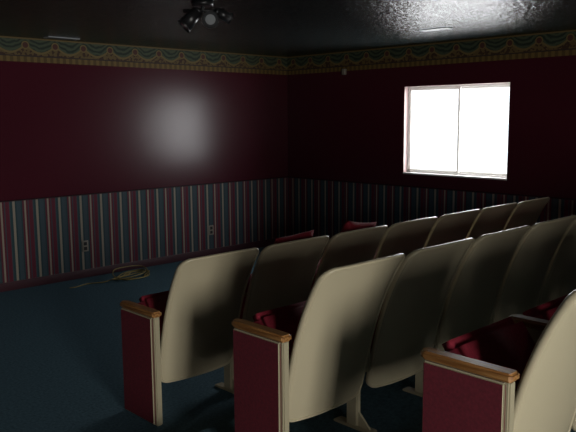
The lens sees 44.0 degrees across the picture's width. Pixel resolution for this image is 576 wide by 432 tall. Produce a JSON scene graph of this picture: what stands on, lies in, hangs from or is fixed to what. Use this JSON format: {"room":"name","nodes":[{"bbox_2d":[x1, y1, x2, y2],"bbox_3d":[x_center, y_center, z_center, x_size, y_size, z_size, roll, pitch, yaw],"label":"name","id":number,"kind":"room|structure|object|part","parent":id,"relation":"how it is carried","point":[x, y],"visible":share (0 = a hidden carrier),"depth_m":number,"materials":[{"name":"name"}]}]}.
{"room":"auditorium","nodes":[
{"label":"auditorium","id":0,"kind":"room"},
{"bbox_2d":[0,36,287,282],"bbox_3d":[-3.303,-0.348,6.223,9.280,2.500,0.120,-8,11,-43],"label":"wall","id":1,"kind":"structure","parent":0,"point":[131,152],"depth_m":7.66,"materials":[{"name":"red paint"}]},
{"bbox_2d":[82,240,88,251],"bbox_3d":[-2.099,0.311,7.385,0.070,0.114,0.009,-8,11,-43],"label":"wall outlet","id":2,"kind":"object","parent":1,"relation":"attached to","point":[85,247],"visible":1,"depth_m":7.38,"materials":[{"name":"brown plastic"}]},
{"bbox_2d":[0,236,285,291],"bbox_3d":[-3.248,0.755,6.326,9.040,0.085,0.014,-8,11,-43],"label":"baseboard","id":3,"kind":"structure","parent":1,"relation":"attached to","point":[20,284],"depth_m":7.70,"materials":[{"name":"red"}]},
{"bbox_2d":[209,225,213,234],"bbox_3d":[-0.916,0.168,8.513,0.070,0.114,0.009,-8,11,-43],"label":"wall outlet","id":4,"kind":"object","parent":1,"relation":"attached to","point":[211,227],"visible":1,"depth_m":8.51,"materials":[{"name":"brown plastic"}]},
{"bbox_2d":[0,246,574,431],"bbox_3d":[0.110,1.191,2.857,9.040,0.320,9.710,-8,11,-43],"label":"floor","id":5,"kind":"structure","parent":0,"point":[61,355],"depth_m":4.48,"materials":[{"name":"teal carpet"}]},
{"bbox_2d":[70,265,149,287],"bbox_3d":[-1.739,0.615,7.266,0.328,0.079,0.989,4,9,29],"label":"extension cord","id":6,"kind":"object","parent":5,"relation":"on","point":[119,277],"visible":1,"depth_m":7.39,"materials":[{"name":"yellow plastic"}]},
{"bbox_2d":[120,247,258,425],"bbox_3d":[-0.528,0.630,3.983,0.605,0.934,0.574,-8,11,-43],"label":"seat","id":7,"kind":"object","parent":5,"relation":"on","point":[185,331],"visible":0.98,"depth_m":3.87,"materials":[{"name":"beige plastic"}]},
{"bbox_3d":[-0.802,0.501,3.855,0.060,0.030,0.350,-8,11,-43],"label":"armrest","id":8,"kind":"part","parent":7,"relation":"part of","materials":[{"name":"brown wood"}]},
{"bbox_3d":[-0.801,0.813,3.890,0.048,0.600,0.320,-8,11,-43],"label":"panel","id":9,"kind":"part","parent":7,"relation":"part of","materials":[{"name":"red fabric"}]},
{"bbox_2d":[138,291,168,340],"bbox_3d":[-0.602,0.624,4.107,0.486,0.420,0.127,-8,-24,-43],"label":"seat cushion","id":10,"kind":"object","parent":7,"relation":"on","point":[157,301],"depth_m":4.00,"materials":[{"name":"red fabric"}]},
{"bbox_2d":[215,235,328,393],"bbox_3d":[-0.110,0.572,4.380,0.585,0.934,0.574,-8,11,-43],"label":"seat","id":11,"kind":"object","parent":5,"relation":"on","point":[283,273],"visible":0.62,"depth_m":4.22,"materials":[{"name":"beige plastic"}]},
{"bbox_2d":[240,274,251,318],"bbox_3d":[-0.191,0.568,4.498,0.486,0.420,0.127,-8,-24,-43],"label":"seat cushion","id":12,"kind":"object","parent":11,"relation":"on","point":[243,304],"depth_m":4.37,"materials":[{"name":"red fabric"}]},
{"bbox_2d":[274,230,313,243],"bbox_3d":[0.008,0.254,4.454,0.345,0.321,0.173,-8,11,-43],"label":"throw pillow","id":13,"kind":"object","parent":11,"relation":"on","point":[309,234],"visible":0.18,"depth_m":4.39,"materials":[{"name":"red fabric"}]},
{"bbox_2d":[232,253,404,431],"bbox_3d":[0.152,0.621,3.207,0.605,0.934,0.574,-8,11,-43],"label":"seat","id":14,"kind":"object","parent":5,"relation":"on","point":[306,359],"visible":1,"depth_m":3.09,"materials":[{"name":"beige plastic"}]},
{"bbox_3d":[-0.120,0.804,3.114,0.048,0.600,0.320,-8,11,-43],"label":"panel","id":15,"kind":"part","parent":14,"relation":"part of","materials":[{"name":"red fabric"}]},
{"bbox_3d":[-0.121,0.492,3.079,0.060,0.030,0.350,-8,11,-43],"label":"armrest","id":16,"kind":"part","parent":14,"relation":"part of","materials":[{"name":"brown wood"}]},
{"bbox_2d":[253,300,306,360],"bbox_3d":[0.078,0.615,3.332,0.486,0.420,0.127,-8,-24,-43],"label":"seat cushion","id":17,"kind":"object","parent":14,"relation":"on","point":[285,318],"depth_m":3.26,"materials":[{"name":"red fabric"}]},
{"bbox_2d":[310,225,387,290],"bbox_3d":[0.301,0.516,4.771,0.585,0.934,0.574,-8,11,-43],"label":"seat","id":18,"kind":"object","parent":5,"relation":"on","point":[361,245],"visible":0.38,"depth_m":4.54,"materials":[{"name":"beige plastic"}]},
{"bbox_2d":[310,261,319,290],"bbox_3d":[0.220,0.511,4.889,0.486,0.420,0.127,-8,-24,-43],"label":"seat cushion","id":19,"kind":"object","parent":18,"relation":"on","point":[319,261],"depth_m":4.84,"materials":[{"name":"red fabric"}]},
{"bbox_2d":[340,220,375,232],"bbox_3d":[0.445,0.171,4.866,0.347,0.326,0.168,-8,11,-43],"label":"throw pillow","id":20,"kind":"object","parent":18,"relation":"on","point":[349,225],"visible":0.27,"depth_m":4.76,"materials":[{"name":"red fabric"}]},
{"bbox_2d":[334,238,474,431],"bbox_3d":[0.570,0.563,3.605,0.585,0.934,0.574,-8,11,-43],"label":"seat","id":21,"kind":"object","parent":5,"relation":"on","point":[409,318],"visible":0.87,"depth_m":3.48,"materials":[{"name":"beige plastic"}]},
{"bbox_2d":[370,299,384,353],"bbox_3d":[0.489,0.558,3.723,0.486,0.420,0.127,-8,-24,-43],"label":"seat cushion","id":22,"kind":"object","parent":21,"relation":"on","point":[384,299],"depth_m":3.55,"materials":[{"name":"red fabric"}]},
{"bbox_2d":[374,216,437,258],"bbox_3d":[0.712,0.459,5.162,0.585,0.934,0.574,-8,11,-43],"label":"seat","id":23,"kind":"object","parent":5,"relation":"on","point":[406,237],"visible":0.38,"depth_m":4.93,"materials":[{"name":"beige plastic"}]},
{"bbox_2d":[423,209,479,247],"bbox_3d":[1.123,0.403,5.553,0.585,0.934,0.574,-8,11,-43],"label":"seat","id":24,"kind":"object","parent":5,"relation":"on","point":[448,228],"visible":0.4,"depth_m":5.32,"materials":[{"name":"beige plastic"}]},
{"bbox_2d":[402,225,530,396],"bbox_3d":[0.981,0.507,3.996,0.585,0.934,0.574,-8,11,-43],"label":"seat","id":25,"kind":"object","parent":5,"relation":"on","point":[472,296],"visible":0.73,"depth_m":3.85,"materials":[{"name":"beige plastic"}]},
{"bbox_2d":[466,203,516,238],"bbox_3d":[1.534,0.346,5.944,0.585,0.934,0.574,-8,11,-43],"label":"seat","id":26,"kind":"object","parent":5,"relation":"on","point":[493,219],"visible":0.3,"depth_m":5.71,"materials":[{"name":"beige plastic"}]},
{"bbox_2d":[420,289,575,431],"bbox_3d":[0.854,0.610,2.446,0.605,0.934,0.574,-8,11,-43],"label":"seat","id":27,"kind":"object","parent":5,"relation":"on","point":[494,377],"visible":1,"depth_m":2.31,"materials":[{"name":"beige plastic"}]},
{"bbox_3d":[0.582,0.793,2.353,0.048,0.600,0.320,-8,11,-43],"label":"panel","id":28,"kind":"part","parent":27,"relation":"part of","materials":[{"name":"red fabric"}]},
{"bbox_3d":[0.581,0.481,2.318,0.060,0.030,0.350,-8,11,-43],"label":"armrest","id":29,"kind":"part","parent":27,"relation":"part of","materials":[{"name":"brown wood"}]},
{"bbox_2d":[442,316,534,392],"bbox_3d":[0.780,0.604,2.570,0.486,0.420,0.127,-8,-24,-43],"label":"seat cushion","id":30,"kind":"object","parent":27,"relation":"on","point":[505,343],"depth_m":2.56,"materials":[{"name":"red fabric"}]},
{"bbox_2d":[503,197,549,230],"bbox_3d":[1.961,0.287,6.350,0.630,0.934,0.574,-8,11,-43],"label":"seat","id":31,"kind":"object","parent":5,"relation":"on","point":[525,213],"visible":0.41,"depth_m":6.10,"materials":[{"name":"beige plastic"}]},
{"bbox_2d":[490,215,575,323],"bbox_3d":[1.392,0.450,4.387,0.585,0.934,0.574,-8,11,-43],"label":"seat","id":32,"kind":"object","parent":5,"relation":"on","point":[521,287],"visible":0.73,"depth_m":4.23,"materials":[{"name":"beige plastic"}]},
{"bbox_2d":[509,294,575,431],"bbox_3d":[1.272,0.552,2.843,0.585,0.934,0.574,-8,11,-43],"label":"seat","id":33,"kind":"object","parent":5,"relation":"on","point":[535,319],"visible":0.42,"depth_m":2.81,"materials":[{"name":"beige plastic"}]},
{"bbox_3d":[1.006,0.422,2.722,0.060,0.030,0.350,-8,11,-43],"label":"armrest","id":34,"kind":"part","parent":33,"relation":"part of","materials":[{"name":"brown wood"}]},
{"bbox_2d":[523,294,568,319],"bbox_3d":[1.192,0.547,2.961,0.486,0.420,0.127,-8,-24,-43],"label":"seat cushion","id":35,"kind":"object","parent":33,"relation":"on","point":[545,311],"depth_m":2.89,"materials":[{"name":"red fabric"}]},
{"bbox_2d":[537,219,575,305],"bbox_3d":[1.803,0.393,4.778,0.585,0.934,0.574,-8,11,-43],"label":"seat","id":36,"kind":"object","parent":5,"relation":"on","point":[560,279],"visible":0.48,"depth_m":4.61,"materials":[{"name":"beige plastic"}]},
{"bbox_2d":[0,0,575,56],"bbox_3d":[0.094,-1.177,2.531,9.280,0.100,9.950,-8,11,-43],"label":"ceiling","id":37,"kind":"structure","parent":0,"point":[281,28],"depth_m":5.81,"materials":[{"name":"paint"}]},
{"bbox_2d":[44,36,79,39],"bbox_3d":[-2.151,-1.691,6.786,0.320,0.010,0.100,-8,11,-43],"label":"ceiling vent","id":38,"kind":"object","parent":37,"relation":"attached to","point":[51,37],"depth_m":6.75,"materials":[{"name":"white metal"}]},
{"bbox_2d":[177,1,232,32],"bbox_3d":[-0.554,-1.332,4.786,0.375,0.198,0.159,-1,8,-2],"label":"track spotlight","id":39,"kind":"object","parent":37,"relation":"attached to","point":[210,19],"visible":1,"depth_m":4.75,"materials":[{"name":"black metal"}]},
{"bbox_2d":[419,27,452,31],"bbox_3d":[1.305,-1.647,6.294,0.100,0.010,0.280,-8,11,-43],"label":"ceiling vent","id":40,"kind":"object","parent":37,"relation":"attached to","point":[441,28],"depth_m":6.27,"materials":[{"name":"white metal"}]},
{"bbox_2d":[287,30,575,239],"bbox_3d":[3.405,-0.344,5.849,0.120,2.500,9.710,-8,11,-43],"label":"wall","id":41,"kind":"structure","parent":0,"point":[346,132],"depth_m":7.89,"materials":[{"name":"red paint"}]},
{"bbox_2d":[403,172,506,179],"bbox_3d":[1.746,-0.424,7.531,0.070,0.018,1.270,-8,11,-43],"label":"sill","id":42,"kind":"structure","parent":41,"relation":"attached to","point":[414,173],"depth_m":7.46,"materials":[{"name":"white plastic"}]},
{"bbox_2d":[403,82,509,171],"bbox_3d":[1.746,-0.897,7.470,0.060,0.947,1.270,-8,11,-43],"label":"reveal","id":43,"kind":"object","parent":41,"relation":"attached to","point":[406,88],"visible":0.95,"depth_m":7.89,"materials":[{"name":"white paint"}]},
{"bbox_2d":[407,83,509,177],"bbox_3d":[1.790,-0.902,7.511,0.060,0.947,1.270,-8,11,-43],"label":"frame","id":44,"kind":"object","parent":41,"relation":"attached to","point":[409,88],"visible":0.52,"depth_m":7.61,"materials":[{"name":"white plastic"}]},
{"bbox_2d":[408,85,509,175],"bbox_3d":[1.789,-0.903,7.511,0.050,0.903,1.226,-8,11,-43],"label":"window","id":45,"kind":"structure","parent":41,"relation":"in","point":[440,88],"depth_m":7.52,"materials":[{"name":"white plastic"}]},
{"bbox_3d":[2.009,-0.875,7.302,0.024,0.903,0.618,-8,11,-43],"label":"fixed sash","id":46,"kind":"part","parent":45,"relation":"part of","materials":[{"name":"glass"}]}
]}

